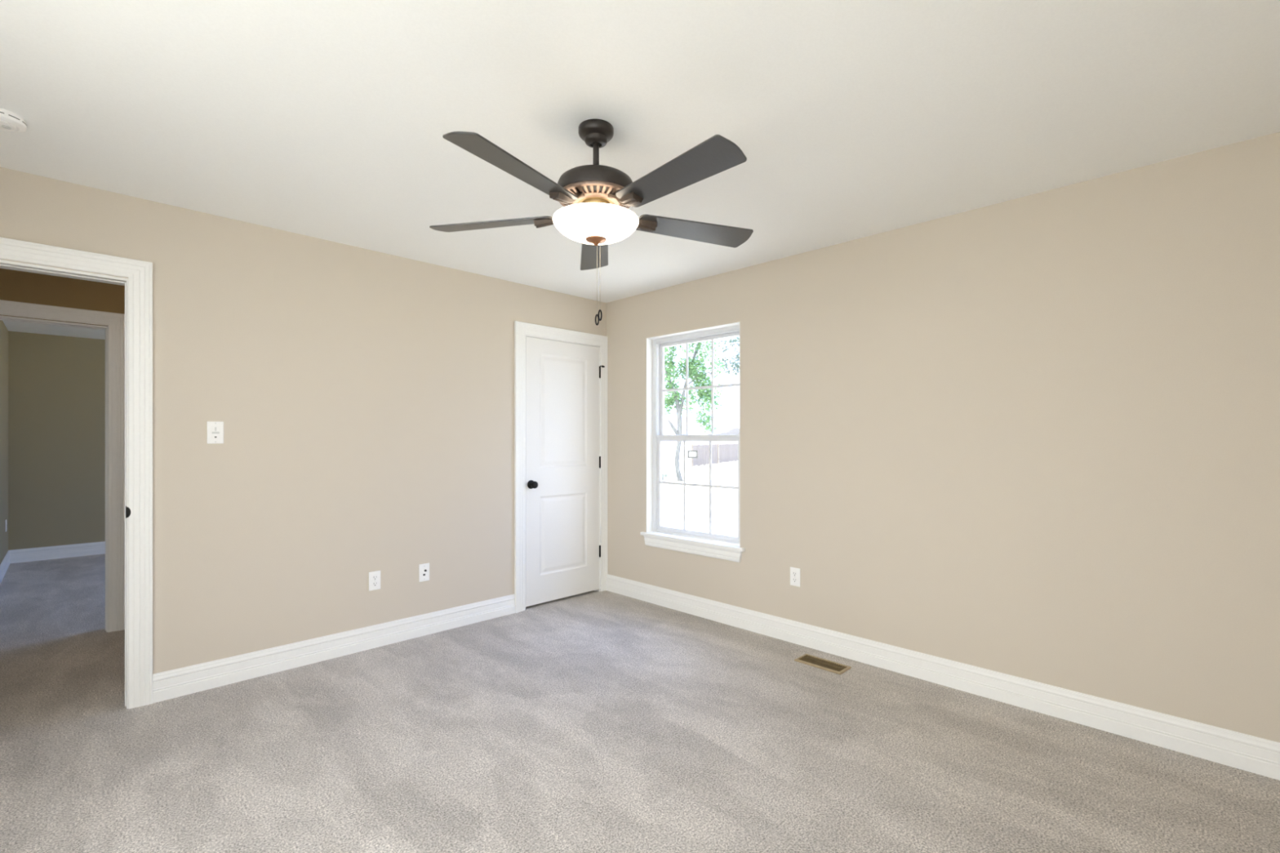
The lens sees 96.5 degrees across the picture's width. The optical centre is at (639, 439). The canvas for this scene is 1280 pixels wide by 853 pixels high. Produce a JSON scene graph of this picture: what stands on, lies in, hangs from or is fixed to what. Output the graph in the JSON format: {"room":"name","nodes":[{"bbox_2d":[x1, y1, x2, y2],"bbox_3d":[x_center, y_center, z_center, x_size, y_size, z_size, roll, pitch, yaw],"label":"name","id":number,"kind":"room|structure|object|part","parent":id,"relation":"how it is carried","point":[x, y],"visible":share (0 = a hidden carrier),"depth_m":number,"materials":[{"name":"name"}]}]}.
{"room":"empty bedroom","nodes":[
{"label":"empty bedroom","id":0,"kind":"room"},
{"bbox_2d":[0,320,8,564],"bbox_3d":[-5.327,0.084,4.622,0.120,2.395,3.455,0,0,-45],"label":"wall","id":1,"kind":"structure","parent":0,"point":[3,331],"depth_m":5.48,"materials":[{"name":"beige paint"}]},
{"bbox_2d":[0,550,9,583],"bbox_3d":[-5.280,1.212,4.669,0.014,0.137,3.455,0,0,-45],"label":"baseboard","id":2,"kind":"structure","parent":1,"relation":"attached to","point":[4,566],"depth_m":5.44,"materials":[{"name":"white paint"}]},
{"bbox_2d":[2,320,105,339],"bbox_3d":[-4.237,-1.196,5.709,4.400,0.165,3.455,0,0,-45],"label":"ceiling","id":3,"kind":"structure","parent":0,"point":[11,326],"depth_m":5.84,"materials":[{"name":"paint"}]},
{"bbox_2d":[8,330,105,550],"bbox_3d":[-5.499,0.084,6.975,4.400,2.395,0.120,0,0,-45],"label":"wall","id":4,"kind":"structure","parent":0,"point":[56,384],"depth_m":6.12,"materials":[{"name":"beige paint"}]},
{"bbox_2d":[8,541,105,563],"bbox_3d":[-5.197,1.212,7.181,3.680,0.137,0.014,0,0,-45],"label":"baseboard","id":5,"kind":"structure","parent":4,"relation":"attached to","point":[32,554],"depth_m":6.12,"materials":[{"name":"white paint"}]},
{"bbox_2d":[0,268,124,326],"bbox_3d":[-3.046,0.061,4.373,4.600,2.440,0.120,0,0,-45],"label":"wall","id":6,"kind":"structure","parent":0,"point":[15,286],"depth_m":3.64,"materials":[{"name":"brown paint"}]},
{"bbox_2d":[0,299,124,632],"bbox_3d":[-3.790,0.220,3.618,0.790,2.122,0.141,0,0,-45],"label":"door frame","id":7,"kind":"structure","parent":6,"relation":"attached to","point":[115,330],"depth_m":3.81,"materials":[{"name":"white paint"}]},
{"bbox_2d":[0,167,606,674],"bbox_3d":[-1.958,0.061,3.282,4.600,2.440,0.120,0,0,-45],"label":"wall","id":8,"kind":"structure","parent":0,"point":[363,398],"depth_m":3.26,"materials":[{"name":"beige paint"}]},
{"bbox_2d":[0,237,152,709],"bbox_3d":[-2.768,0.213,2.475,0.993,2.137,0.158,0,0,-45],"label":"door frame","id":9,"kind":"structure","parent":8,"relation":"attached to","point":[139,283],"depth_m":2.73,"materials":[{"name":"white paint"}]},
{"bbox_3d":[-2.443,0.348,2.730,0.016,0.057,0.046,0,0,-45],"label":"strike plate","id":10,"kind":"part","parent":9,"relation":"part of","materials":[{"name":"black metal"}]},
{"bbox_2d":[207,421,223,444],"bbox_3d":[-2.194,-0.034,2.955,0.070,0.115,0.010,0,0,-45],"label":"light switch","id":11,"kind":"object","parent":8,"relation":"attached to","point":[215,428],"visible":1,"depth_m":2.95,"materials":[{"name":"white plastic"}]},
{"bbox_2d":[152,594,515,702],"bbox_3d":[-1.646,1.212,3.499,2.042,0.137,0.014,0,0,-45],"label":"baseboard","id":12,"kind":"structure","parent":8,"relation":"attached to","point":[170,684],"depth_m":3.28,"materials":[{"name":"white paint"}]},
{"bbox_2d":[368,570,380,591],"bbox_3d":[-1.631,0.871,3.517,0.070,0.115,0.009,0,0,-45],"label":"wall outlet","id":13,"kind":"object","parent":8,"relation":"attached to","point":[374,576],"visible":1,"depth_m":3.51,"materials":[{"name":"white plastic"}]},
{"bbox_2d":[372,581,377,586],"bbox_3d":[-1.629,0.890,3.515,0.034,0.029,0.003,0,0,-45],"label":"receptacle","id":14,"kind":"object","parent":13,"relation":"attached to","point":[374,583],"depth_m":3.51,"materials":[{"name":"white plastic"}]},
{"bbox_2d":[372,575,377,580],"bbox_3d":[-1.629,0.851,3.515,0.034,0.029,0.003,0,0,-45],"label":"receptacle","id":15,"kind":"object","parent":13,"relation":"attached to","point":[374,577],"depth_m":3.51,"materials":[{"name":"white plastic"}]},
{"bbox_2d":[418,563,429,582],"bbox_3d":[-1.407,0.872,3.735,0.070,0.115,0.017,0,0,-45],"label":"jack plate","id":16,"kind":"object","parent":8,"relation":"attached to","point":[424,569],"visible":1,"depth_m":3.73,"materials":[{"name":"white plastic"}]},
{"bbox_2d":[514,320,607,613],"bbox_3d":[-0.644,0.205,4.580,0.904,2.152,0.141,0,0,-45],"label":"door frame","id":17,"kind":"structure","parent":8,"relation":"attached to","point":[522,330],"depth_m":4.27,"materials":[{"name":"white paint"}]},
{"bbox_2d":[525,336,604,606],"bbox_3d":[-0.577,0.244,4.555,0.763,2.033,0.098,0,0,-45],"label":"door","id":18,"kind":"structure","parent":8,"relation":"in","point":[563,460],"depth_m":4.52,"materials":[{"name":"white paint"}]},
{"bbox_3d":[-0.803,0.343,4.305,0.066,0.066,0.063,0,0,-45],"label":"knob","id":19,"kind":"part","parent":18,"relation":"part of","materials":[{"name":"black metal"}]},
{"bbox_2d":[0,0,1279,302],"bbox_3d":[-0.274,-1.219,1.982,4.050,0.120,4.100,0,0,-45],"label":"ceiling","id":20,"kind":"structure","parent":0,"point":[328,120],"depth_m":2.00,"materials":[{"name":"paint"}]},
{"bbox_2d":[0,107,26,132],"bbox_3d":[-2.287,-1.138,2.040,0.137,0.042,0.137,0,0,-45],"label":"smoke detector","id":21,"kind":"object","parent":20,"relation":"attached to","point":[10,122],"visible":1,"depth_m":2.04,"materials":[{"name":"white plastic"}]},
{"bbox_2d":[429,119,753,325],"bbox_3d":[-0.143,-0.791,2.096,1.281,0.735,1.252,0,0,-45],"label":"ceiling fan","id":22,"kind":"object","parent":20,"relation":"hanging from","point":[596,199],"visible":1,"depth_m":2.01,"materials":[{"name":"black metal"}]},
{"bbox_3d":[-0.570,-0.836,2.224,0.503,0.034,0.136,0,0,13],"label":"blade","id":23,"kind":"part","parent":22,"relation":"part of","materials":[{"name":"brown wood"}]},
{"bbox_3d":[-0.377,-0.836,1.774,0.136,0.034,0.503,0,0,31],"label":"blade","id":24,"kind":"part","parent":22,"relation":"part of","materials":[{"name":"brown wood"}]},
{"bbox_3d":[-0.202,-0.836,2.547,0.136,0.034,0.503,0,0,-5],"label":"blade","id":25,"kind":"part","parent":22,"relation":"part of","materials":[{"name":"brown wood"}]},
{"bbox_3d":[-0.164,-0.780,2.132,0.320,0.073,0.320,0,0,-45],"label":"lamp shade","id":26,"kind":"part","parent":22,"relation":"part of","materials":[{"name":"white glass"}]},
{"bbox_3d":[-0.160,-0.593,2.132,0.003,0.264,0.002,0,0,-45],"label":"pull chain","id":27,"kind":"part","parent":22,"relation":"part of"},
{"bbox_3d":[0.110,-0.836,1.819,0.136,0.034,0.503,0,0,-41],"label":"blade","id":28,"kind":"part","parent":22,"relation":"part of","materials":[{"name":"brown wood"}]},
{"bbox_3d":[0.219,-0.836,2.296,0.503,0.034,0.136,0,0,-23],"label":"blade","id":29,"kind":"part","parent":22,"relation":"part of","materials":[{"name":"brown wood"}]},
{"bbox_2d":[0,553,1279,852],"bbox_3d":[-2.313,1.356,3.560,4.990,0.150,9.455,0,0,-45],"label":"floor","id":30,"kind":"structure","parent":0,"point":[591,722],"depth_m":2.30,"materials":[{"name":"grey carpet"}]},
{"bbox_2d":[794,653,851,675],"bbox_3d":[1.038,1.276,3.255,0.133,0.010,0.281,0,0,-45],"label":"floor vent","id":31,"kind":"object","parent":30,"relation":"in","point":[812,660],"visible":1,"depth_m":3.24,"materials":[{"name":"gold metal"}]},
{"bbox_2d":[606,132,1279,742],"bbox_3d":[-0.596,0.001,5.272,0.140,2.560,9.455,0,0,-45],"label":"wall","id":32,"kind":"structure","parent":0,"point":[1036,437],"depth_m":2.72,"materials":[{"name":"beige paint"}]},
{"bbox_2d":[640,321,744,562],"bbox_3d":[0.404,0.018,4.247,0.169,1.638,0.975,0,0,-45],"label":"window","id":33,"kind":"structure","parent":32,"relation":"in","point":[690,541],"depth_m":4.37,"materials":[{"name":"white paint"}]},
{"bbox_3d":[0.379,0.748,4.222,0.099,0.023,0.975,0,0,-45],"label":"sill","id":34,"kind":"part","parent":33,"relation":"part of","materials":[{"name":"white paint"}]},
{"bbox_3d":[0.427,0.344,4.270,0.032,0.752,0.797,0,0,-45],"label":"sash","id":35,"kind":"part","parent":33,"relation":"part of","materials":[{"name":"clear glass"}]},
{"bbox_2d":[660,441,737,533],"bbox_3d":[0.427,0.351,4.271,0.006,0.674,0.745,0,0,-45],"label":"grille","id":36,"kind":"object","parent":33,"relation":"attached to","point":[662,527],"depth_m":4.35,"materials":[{"name":"white plastic"}]},
{"bbox_3d":[0.449,-0.381,4.292,0.024,0.757,0.797,0,0,-45],"label":"sash","id":37,"kind":"part","parent":33,"relation":"part of","materials":[{"name":"clear glass"}]},
{"bbox_2d":[662,339,739,435],"bbox_3d":[0.447,-0.383,4.290,0.006,0.698,0.737,0,0,-45],"label":"grille","id":38,"kind":"object","parent":33,"relation":"attached to","point":[689,341],"depth_m":4.36,"materials":[{"name":"white plastic"}]},
{"bbox_2d":[790,566,799,586],"bbox_3d":[0.974,0.865,3.592,0.009,0.115,0.070,0,0,-45],"label":"wall outlet","id":39,"kind":"object","parent":32,"relation":"attached to","point":[794,572],"visible":1,"depth_m":3.59,"materials":[{"name":"white plastic"}]},
{"bbox_2d":[792,571,797,576],"bbox_3d":[0.972,0.846,3.590,0.003,0.029,0.034,0,0,-45],"label":"receptacle","id":40,"kind":"object","parent":39,"relation":"attached to","point":[794,573],"depth_m":3.59,"materials":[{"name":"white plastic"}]},
{"bbox_2d":[606,573,1279,780],"bbox_3d":[1.155,1.212,3.407,0.014,0.137,4.100,0,0,-45],"label":"baseboard","id":41,"kind":"structure","parent":32,"relation":"attached to","point":[1248,753],"depth_m":2.78,"materials":[{"name":"white paint"}]},
{"label":"outside","id":42,"kind":"structure","parent":0,"visible":0},
{"bbox_2d":[662,444,739,545],"bbox_3d":[-0.228,1.781,47.290,180.000,0.001,180.000,0,0,-45],"label":"ground","id":43,"kind":"structure","parent":42,"point":[724,501],"depth_m":17.45,"materials":[{"name":"white"}]},
{"bbox_2d":[662,473,669,480],"bbox_3d":[0.979,1.620,24.448,0.553,0.369,0.551,0,0,7],"label":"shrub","id":44,"kind":"object","parent":43,"relation":"on","point":[664,475],"visible":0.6,"depth_m":24.39,"materials":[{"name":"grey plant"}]},
{"bbox_2d":[686,450,697,480],"bbox_3d":[2.227,1.139,24.400,0.455,1.325,0.100,0,0,0],"label":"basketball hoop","id":45,"kind":"object","parent":43,"relation":"on","point":[691,454],"visible":1,"depth_m":24.37,"materials":[{"name":"paint"}]},
{"bbox_3d":[2.240,0.640,24.380,0.370,0.267,0.012,0,0,0],"label":"panel","id":46,"kind":"part","parent":45,"relation":"part of","materials":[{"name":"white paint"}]},
{"bbox_2d":[664,339,724,480],"bbox_3d":[2.148,-1.894,24.583,2.945,7.439,1.810,0,0,2],"label":"leafy tree","id":47,"kind":"object","parent":43,"relation":"on","point":[693,371],"visible":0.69,"depth_m":24.25,"materials":[{"name":"green plant"}]},
{"bbox_2d":[691,443,737,467],"bbox_3d":[6.739,1.066,43.501,0.127,1.470,16.486,0,0,25],"label":"fence","id":48,"kind":"object","parent":43,"relation":"on","point":[721,453],"visible":0.7,"depth_m":40.31,"materials":[{"name":"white wood"}]},
{"bbox_3d":[5.596,1.066,41.062,0.098,1.470,0.100,0,0,25],"label":"post","id":49,"kind":"part","parent":48,"relation":"part of","materials":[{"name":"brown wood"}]},
{"bbox_2d":[711,427,739,444],"bbox_3d":[8.579,0.366,53.518,3.900,2.870,3.400,0,0,0],"label":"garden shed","id":50,"kind":"object","parent":43,"relation":"on","point":[732,430],"visible":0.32,"depth_m":52.02,"materials":[{"name":"white"}]},
{"bbox_2d":[715,336,739,376],"bbox_3d":[7.102,-2.600,32.668,5.530,8.820,3.093,0,0,1],"label":"tree","id":51,"kind":"object","parent":43,"relation":"on","point":[736,365],"visible":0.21,"depth_m":32.22,"materials":[{"name":"grey plant"}]}
]}

